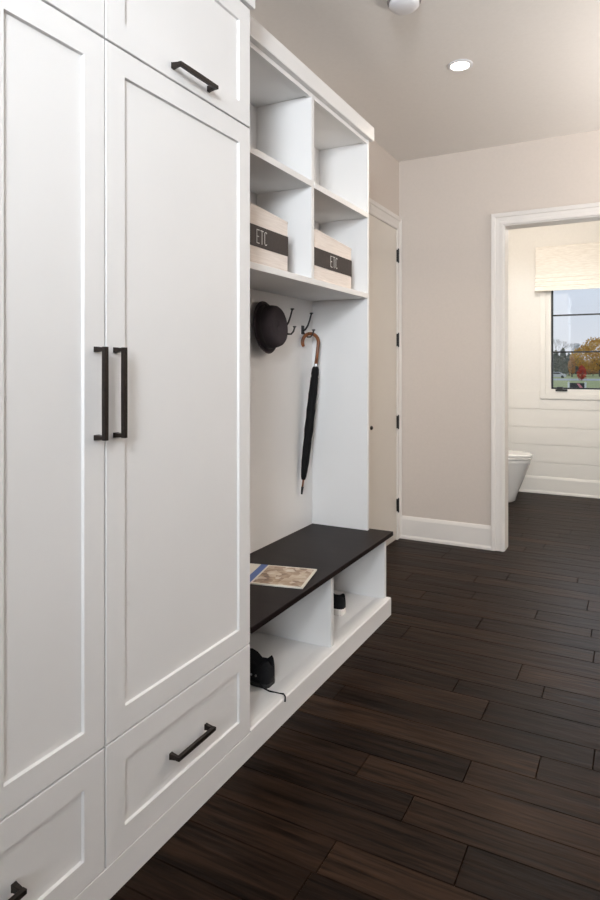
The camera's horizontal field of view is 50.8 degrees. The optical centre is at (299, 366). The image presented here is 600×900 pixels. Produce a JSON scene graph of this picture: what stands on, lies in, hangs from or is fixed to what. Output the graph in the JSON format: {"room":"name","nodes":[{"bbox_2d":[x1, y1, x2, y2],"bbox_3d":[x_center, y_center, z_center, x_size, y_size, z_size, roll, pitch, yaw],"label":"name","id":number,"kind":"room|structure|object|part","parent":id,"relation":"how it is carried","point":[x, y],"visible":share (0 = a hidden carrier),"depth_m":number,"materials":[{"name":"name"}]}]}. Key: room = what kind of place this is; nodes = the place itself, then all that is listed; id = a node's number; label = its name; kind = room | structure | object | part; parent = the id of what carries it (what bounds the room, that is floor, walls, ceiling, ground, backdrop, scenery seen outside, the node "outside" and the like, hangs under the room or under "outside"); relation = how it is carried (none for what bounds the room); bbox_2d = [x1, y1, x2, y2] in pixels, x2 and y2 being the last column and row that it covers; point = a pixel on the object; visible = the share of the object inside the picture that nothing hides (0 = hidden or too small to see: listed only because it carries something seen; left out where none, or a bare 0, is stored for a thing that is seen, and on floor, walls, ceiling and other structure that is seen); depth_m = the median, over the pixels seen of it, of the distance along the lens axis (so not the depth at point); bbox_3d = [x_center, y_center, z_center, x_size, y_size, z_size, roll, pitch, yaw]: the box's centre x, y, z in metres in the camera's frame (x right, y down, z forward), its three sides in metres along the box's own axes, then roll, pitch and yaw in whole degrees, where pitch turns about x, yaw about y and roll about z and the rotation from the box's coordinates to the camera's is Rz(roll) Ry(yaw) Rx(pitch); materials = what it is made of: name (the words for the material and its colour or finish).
{"room":"mudroom","nodes":[
{"label":"mudroom","id":0,"kind":"room"},
{"bbox_2d":[110,491,599,899],"bbox_3d":[1.542,1.250,0.877,5.100,0.060,10.273,0,0,28],"label":"floor","id":1,"kind":"structure","parent":0,"point":[454,754],"depth_m":1.95,"materials":[{"name":"brown wood"}]},
{"bbox_2d":[0,0,108,899],"bbox_3d":[-0.770,-0.054,1.247,0.466,2.392,0.640,0,0,28],"label":"tall cabinet","id":2,"kind":"object","parent":1,"relation":"on","point":[54,358],"visible":1,"depth_m":1.31,"materials":[{"name":"paint"}]},
{"bbox_3d":[-0.579,1.007,1.146,0.032,0.017,0.173,0,0,28],"label":"handle","id":3,"kind":"part","parent":2,"relation":"part of","materials":[{"name":"brown metal"}]},
{"bbox_3d":[-0.602,1.004,1.158,0.020,0.276,0.638,0,0,28],"label":"drawer","id":4,"kind":"part","parent":2,"relation":"part of","materials":[{"name":"paint"}]},
{"bbox_3d":[-0.602,-0.933,1.158,0.020,0.368,0.638,0,0,28],"label":"door","id":5,"kind":"part","parent":2,"relation":"part of","materials":[{"name":"paint"}]},
{"bbox_3d":[-0.441,0.059,1.405,0.032,0.209,0.017,0,0,28],"label":"handle","id":6,"kind":"part","parent":2,"relation":"part of","materials":[{"name":"brown metal"}]},
{"bbox_2d":[103,0,254,867],"bbox_3d":[-0.473,-0.054,1.805,0.466,2.392,0.622,0,0,28],"label":"tall cabinet","id":7,"kind":"object","parent":1,"relation":"on","point":[177,72],"visible":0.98,"depth_m":1.67,"materials":[{"name":"paint"}]},
{"bbox_3d":[-0.413,0.059,1.457,0.032,0.209,0.017,0,0,28],"label":"handle","id":8,"kind":"part","parent":7,"relation":"part of","materials":[{"name":"brown metal"}]},
{"bbox_3d":[-0.307,-0.933,1.712,0.020,0.368,0.608,0,0,28],"label":"door","id":9,"kind":"part","parent":7,"relation":"part of","materials":[{"name":"paint"}]},
{"bbox_3d":[-0.307,1.004,1.712,0.020,0.276,0.608,0,0,28],"label":"drawer","id":10,"kind":"part","parent":7,"relation":"part of","materials":[{"name":"paint"}]},
{"bbox_3d":[-0.286,1.007,1.697,0.032,0.017,0.163,0,0,28],"label":"handle","id":11,"kind":"part","parent":7,"relation":"part of","materials":[{"name":"brown metal"}]},
{"bbox_3d":[-0.281,-0.783,1.706,0.032,0.017,0.167,0,0,28],"label":"handle","id":12,"kind":"part","parent":7,"relation":"part of","materials":[{"name":"brown metal"}]},
{"bbox_3d":[-0.307,-1.185,1.716,0.047,0.129,0.622,0,0,28],"label":"crown","id":13,"kind":"part","parent":7,"relation":"part of","materials":[{"name":"paint"}]},
{"bbox_2d":[73,597,390,899],"bbox_3d":[-0.338,1.177,2.093,0.432,0.085,2.538,0,0,28],"label":"plinth","id":14,"kind":"object","parent":1,"relation":"on","point":[270,712],"visible":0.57,"depth_m":2.02,"materials":[{"name":"paint"}]},
{"bbox_2d":[248,523,392,706],"bbox_3d":[-0.037,0.979,2.657,0.436,0.328,1.310,0,0,28],"label":"bench","id":15,"kind":"object","parent":1,"relation":"on","point":[287,624],"visible":0.55,"depth_m":2.65,"materials":[{"name":"brown wood"}]},
{"bbox_2d":[250,648,285,701],"bbox_3d":[-0.171,1.091,2.292,0.347,0.114,0.092,0,0,33],"label":"bag","id":16,"kind":"object","parent":15,"relation":"on","point":[262,669],"visible":0.5,"depth_m":2.26,"materials":[{"name":"black leather"}]},
{"bbox_2d":[250,563,316,588],"bbox_3d":[-0.098,0.812,2.462,0.285,0.006,0.222,0,0,15],"label":"magazine","id":17,"kind":"object","parent":15,"relation":"on","point":[260,574],"visible":0.8,"depth_m":2.45,"materials":[{"name":"white paper"}]},
{"bbox_2d":[249,15,373,552],"bbox_3d":[-0.082,-0.194,2.677,0.338,2.018,1.302,0,0,28],"label":"cubby unit","id":18,"kind":"object","parent":15,"relation":"on","point":[309,148],"visible":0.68,"depth_m":3.02,"materials":[{"name":"paint"}]},
{"bbox_2d":[250,202,287,270],"bbox_3d":[-0.241,-0.475,2.331,0.238,0.216,0.390,0,0,28],"label":"storage bin","id":19,"kind":"object","parent":18,"relation":"on","point":[268,232],"visible":0.39,"depth_m":2.31,"materials":[{"name":"grey wood"}]},
{"bbox_2d":[250,145,311,194],"bbox_3d":[-0.217,-0.755,2.387,0.266,0.025,0.627,0,0,28],"label":"shelf","id":20,"kind":"object","parent":18,"relation":"attached to","point":[268,176],"depth_m":2.50,"materials":[{"name":"paint"}]},
{"bbox_3d":[-0.232,-0.163,2.745,0.010,1.954,1.282,0,0,28],"label":"panel","id":21,"kind":"part","parent":18,"relation":"part of","materials":[{"name":"paint"}]},
{"bbox_2d":[287,308,295,334],"bbox_3d":[-0.049,-0.215,2.999,0.072,0.126,0.026,0,0,28],"label":"coat hook","id":22,"kind":"object","parent":18,"relation":"attached to","point":[292,309],"visible":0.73,"depth_m":2.99,"materials":[{"name":"grey metal"}]},
{"bbox_2d":[301,312,314,337],"bbox_3d":[0.044,-0.210,3.176,0.072,0.126,0.026,0,0,28],"label":"coat hook","id":23,"kind":"object","parent":18,"relation":"attached to","point":[311,313],"visible":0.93,"depth_m":3.17,"materials":[{"name":"grey metal"}]},
{"bbox_2d":[301,332,319,493],"bbox_3d":[0.053,0.228,3.162,0.108,0.808,0.046,0,0,-21],"label":"umbrella","id":24,"kind":"object","parent":23,"relation":"hanging from","point":[312,395],"visible":1,"depth_m":3.15,"materials":[{"name":"fabric"}]},
{"bbox_3d":[0.053,-0.091,3.167,0.103,0.170,0.019,0,0,-21],"label":"crook handle","id":25,"kind":"part","parent":24,"relation":"part of","materials":[{"name":"wood"}]},
{"bbox_3d":[0.035,-1.116,2.602,0.018,0.008,1.243,0,0,28],"label":"rail","id":26,"kind":"part","parent":18,"relation":"part of","materials":[{"name":"paint"}]},
{"bbox_3d":[-0.093,-1.129,2.670,0.304,0.018,1.243,0,0,28],"label":"panel","id":27,"kind":"part","parent":18,"relation":"part of","materials":[{"name":"paint"}]},
{"bbox_2d":[250,261,367,300],"bbox_3d":[-0.072,-0.354,2.659,0.266,0.024,1.243,0,0,28],"label":"shelf","id":28,"kind":"object","parent":18,"relation":"attached to","point":[262,277],"depth_m":2.72,"materials":[{"name":"paint"}]},
{"bbox_3d":[-0.078,-1.167,2.685,0.338,0.071,1.284,0,0,28],"label":"crown","id":29,"kind":"part","parent":18,"relation":"part of","materials":[{"name":"paint"}]},
{"bbox_2d":[314,228,351,288],"bbox_3d":[0.047,-0.475,2.874,0.238,0.216,0.399,0,0,28],"label":"storage bin","id":30,"kind":"object","parent":18,"relation":"on","point":[332,258],"visible":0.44,"depth_m":2.80,"materials":[{"name":"grey wood"}]},
{"bbox_3d":[0.205,-0.163,3.227,0.308,1.954,0.020,0,0,28],"label":"panel","id":31,"kind":"part","parent":18,"relation":"part of","materials":[{"name":"paint"}]},
{"bbox_2d":[314,182,367,222],"bbox_3d":[0.081,-0.755,2.947,0.266,0.025,0.590,0,0,28],"label":"shelf","id":32,"kind":"object","parent":18,"relation":"attached to","point":[329,207],"depth_m":3.00,"materials":[{"name":"paint"}]},
{"bbox_3d":[-0.162,-0.215,2.787,0.073,0.126,0.026,0,0,28],"label":"coat hook","id":33,"kind":"object","parent":18,"relation":"attached to","visible":0},
{"bbox_2d":[253,301,287,353],"bbox_3d":[-0.124,-0.176,2.798,0.095,0.235,0.235,0,0,28],"label":"hat","id":34,"kind":"object","parent":33,"relation":"hanging from","point":[270,326],"visible":0.98,"depth_m":2.74,"materials":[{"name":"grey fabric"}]},
{"bbox_2d":[334,593,345,615],"bbox_3d":[0.091,1.093,2.968,0.256,0.096,0.074,0,0,26],"label":"sneaker","id":35,"kind":"object","parent":15,"relation":"on","point":[339,600],"visible":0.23,"depth_m":2.90,"materials":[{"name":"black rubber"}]},
{"bbox_3d":[0.244,0.990,3.208,0.400,0.307,0.022,0,0,28],"label":"panel","id":36,"kind":"part","parent":15,"relation":"part of","materials":[{"name":"paint"}]},
{"bbox_2d":[508,450,532,501],"bbox_3d":[1.786,0.835,5.812,0.670,0.770,0.380,0,0,28],"label":"toilet","id":37,"kind":"object","parent":1,"relation":"on","point":[519,462],"visible":0.32,"depth_m":5.62,"materials":[{"name":"white ceramic"}]},
{"bbox_3d":[1.868,0.815,5.768,0.484,0.017,0.374,0,0,28],"label":"seat","id":38,"kind":"part","parent":37,"relation":"part of","materials":[{"name":"white ceramic"}]},
{"bbox_3d":[1.868,0.790,5.768,0.484,0.027,0.374,0,0,28],"label":"lid","id":39,"kind":"part","parent":37,"relation":"part of","materials":[{"name":"white ceramic"}]},
{"bbox_2d":[369,141,398,545],"bbox_3d":[-1.173,-0.100,1.116,0.120,2.740,7.910,0,0,28],"label":"wall","id":40,"kind":"structure","parent":0,"point":[383,167],"depth_m":4.25,"materials":[{"name":"beige paint"}]},
{"bbox_2d":[369,214,398,544],"bbox_3d":[0.550,0.119,4.200,0.026,2.177,0.598,0,0,28],"label":"door","id":41,"kind":"structure","parent":40,"relation":"in","point":[383,252],"depth_m":4.23,"materials":[{"name":"paint"}]},
{"bbox_2d":[369,198,401,539],"bbox_3d":[0.541,0.078,4.186,0.024,2.284,0.755,0,0,28],"label":"trim","id":42,"kind":"structure","parent":40,"relation":"attached to","point":[378,211],"depth_m":4.48,"materials":[{"name":"paint"}]},
{"bbox_2d":[250,0,599,161],"bbox_3d":[1.569,-1.520,0.927,5.200,0.100,10.210,0,0,28],"label":"ceiling","id":43,"kind":"structure","parent":0,"point":[534,74],"depth_m":3.07,"materials":[{"name":"paint"}]},
{"bbox_2d":[387,0,420,14],"bbox_3d":[0.417,-1.450,2.531,0.136,0.038,0.136,0,0,28],"label":"smoke detector","id":44,"kind":"object","parent":43,"relation":"attached to","point":[399,7],"visible":1,"depth_m":2.52,"materials":[{"name":"grey plastic"}]},
{"bbox_2d":[447,59,472,71],"bbox_3d":[0.779,-1.466,3.076,0.120,0.008,0.120,0,0,28],"label":"recessed light","id":45,"kind":"object","parent":43,"relation":"in","point":[461,64],"visible":1,"depth_m":3.07,"materials":[{"name":"white plastic"}]},
{"bbox_2d":[399,130,599,525],"bbox_3d":[2.885,-0.125,3.404,4.900,2.690,0.060,0,0,28],"label":"wall","id":46,"kind":"structure","parent":0,"point":[447,202],"depth_m":4.34,"materials":[{"name":"beige paint"}]},
{"bbox_2d":[401,515,490,549],"bbox_3d":[0.998,1.140,4.361,0.628,0.160,0.022,0,0,28],"label":"baseboard","id":47,"kind":"structure","parent":46,"relation":"attached to","point":[462,534],"depth_m":4.35,"materials":[{"name":"paint"}]},
{"bbox_2d":[491,202,599,551],"bbox_3d":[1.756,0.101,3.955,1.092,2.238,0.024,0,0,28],"label":"trim","id":48,"kind":"structure","parent":46,"relation":"attached to","point":[498,220],"depth_m":4.19,"materials":[{"name":"paint"}]},
{"bbox_2d":[508,221,599,399],"bbox_3d":[2.813,-0.125,5.962,2.370,2.690,0.150,0,0,28],"label":"wall","id":49,"kind":"structure","parent":0,"point":[523,301],"depth_m":6.19,"materials":[{"name":"beige paint"}]},
{"bbox_2d":[508,391,599,480],"bbox_3d":[2.728,0.703,5.915,2.236,0.935,0.014,0,0,28],"label":"wall paneling","id":50,"kind":"structure","parent":49,"relation":"attached to","point":[562,437],"depth_m":6.06,"materials":[{"name":"paint"}]},
{"bbox_2d":[519,475,599,498],"bbox_3d":[2.723,1.137,5.899,2.230,0.165,0.022,0,0,28],"label":"baseboard","id":51,"kind":"structure","parent":49,"relation":"attached to","point":[531,483],"depth_m":6.02,"materials":[{"name":"paint"}]},
{"bbox_2d":[535,242,599,291],"bbox_3d":[2.786,-0.937,5.810,1.175,0.430,0.091,0,0,28],"label":"roman shade","id":52,"kind":"object","parent":49,"relation":"attached to","point":[573,266],"visible":1,"depth_m":5.94,"materials":[{"name":"fabric"}]},
{"bbox_2d":[540,291,599,399],"bbox_3d":[2.840,-0.319,5.920,1.093,1.252,0.160,0,0,28],"label":"window","id":53,"kind":"structure","parent":49,"relation":"in","point":[547,391],"depth_m":6.09,"materials":[{"name":"paint"}]},
{"label":"outside","id":54,"kind":"structure","parent":0,"visible":0},
{"bbox_2d":[553,373,599,387],"bbox_3d":[100.225,2.770,188.519,520.000,0.300,412.990,0,0,28],"label":"ground","id":55,"kind":"structure","parent":54,"point":[556,383],"depth_m":114.20,"materials":[{"name":"green plant"}]},
{"bbox_2d":[553,350,562,373],"bbox_3d":[72.855,-1.145,179.979,4.187,7.530,4.462,0,0,28],"label":"evergreen tree","id":56,"kind":"object","parent":55,"relation":"on","point":[557,365],"visible":0.73,"depth_m":179.45,"materials":[{"name":"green plant"}]},
{"bbox_2d":[553,372,566,377],"bbox_3d":[60.876,1.900,150.001,4.380,1.380,1.730,0,0,28],"label":"car","id":57,"kind":"object","parent":55,"relation":"on","point":[555,374],"visible":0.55,"depth_m":148.99,"materials":[{"name":"silver metal"}]},
{"bbox_2d":[553,340,570,350],"bbox_3d":[109.122,-4.680,264.937,9.598,14.601,8.974,0,0,28],"label":"bare tree","id":58,"kind":"object","parent":55,"relation":"on","point":[554,340],"visible":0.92,"depth_m":264.73,"materials":[{"name":"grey plant"}]},
{"bbox_2d":[560,348,570,374],"bbox_3d":[77.403,-1.562,186.135,4.495,8.365,4.348,0,0,28],"label":"evergreen tree","id":59,"kind":"object","parent":55,"relation":"on","point":[563,356],"visible":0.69,"depth_m":185.37,"materials":[{"name":"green plant"}]},
{"bbox_2d":[564,353,575,375],"bbox_3d":[82.527,-0.881,194.029,4.063,7.002,3.944,0,0,28],"label":"evergreen tree","id":60,"kind":"object","parent":55,"relation":"on","point":[568,355],"visible":0.31,"depth_m":193.56,"materials":[{"name":"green plant"}]},
{"bbox_2d":[567,356,575,376],"bbox_3d":[70.969,-0.329,165.099,2.092,5.898,1.990,0,0,28],"label":"autumn tree","id":61,"kind":"object","parent":55,"relation":"on","point":[571,369],"visible":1,"depth_m":164.79,"materials":[{"name":"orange plant"}]},
{"bbox_2d":[570,343,581,353],"bbox_3d":[124.566,-4.190,284.255,7.430,13.620,8.391,0,0,28],"label":"bare tree","id":62,"kind":"object","parent":55,"relation":"on","point":[575,344],"visible":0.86,"depth_m":283.63,"materials":[{"name":"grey plant"}]},
{"bbox_2d":[553,357,599,373],"bbox_3d":[105.401,-0.336,234.510,37.526,6.785,32.521,0,0,28],"label":"foliage","id":63,"kind":"object","parent":55,"relation":"on","point":[576,367],"visible":0.02,"depth_m":229.69,"materials":[{"name":"plant"}]},
{"bbox_2d":[568,382,585,387],"bbox_3d":[31.557,2.160,72.000,1.960,0.920,0.120,0,0,28],"label":"sign","id":64,"kind":"object","parent":55,"relation":"on","point":[570,385],"visible":0.73,"depth_m":71.97,"materials":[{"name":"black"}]},
{"bbox_2d":[576,365,586,379],"bbox_3d":[54.359,1.065,122.035,1.917,3.111,1.850,0,0,28],"label":"autumn tree","id":65,"kind":"object","parent":55,"relation":"on","point":[580,369],"visible":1,"depth_m":121.69,"materials":[{"name":"red plant"}]},
{"bbox_2d":[569,337,599,376],"bbox_3d":[81.165,-2.839,172.525,14.390,10.918,14.594,0,0,28],"label":"autumn tree","id":66,"kind":"object","parent":55,"relation":"on","point":[592,346],"visible":0.91,"depth_m":171.11,"materials":[{"name":"orange plant"}]},
{"bbox_2d":[586,362,598,374],"bbox_3d":[85.610,0.410,185.163,4.787,4.420,4.967,0,0,28],"label":"autumn tree","id":67,"kind":"object","parent":55,"relation":"on","point":[588,370],"visible":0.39,"depth_m":184.34,"materials":[{"name":"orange plant"}]},
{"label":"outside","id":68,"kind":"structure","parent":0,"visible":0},
{"bbox_2d":[553,379,599,380],"bbox_3d":[66.893,2.605,125.823,400.000,0.030,19.000,0,0,28],"label":"road","id":69,"kind":"structure","parent":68,"point":[553,379],"depth_m":130.97,"materials":[{"name":"grey asphalt"}]}
]}

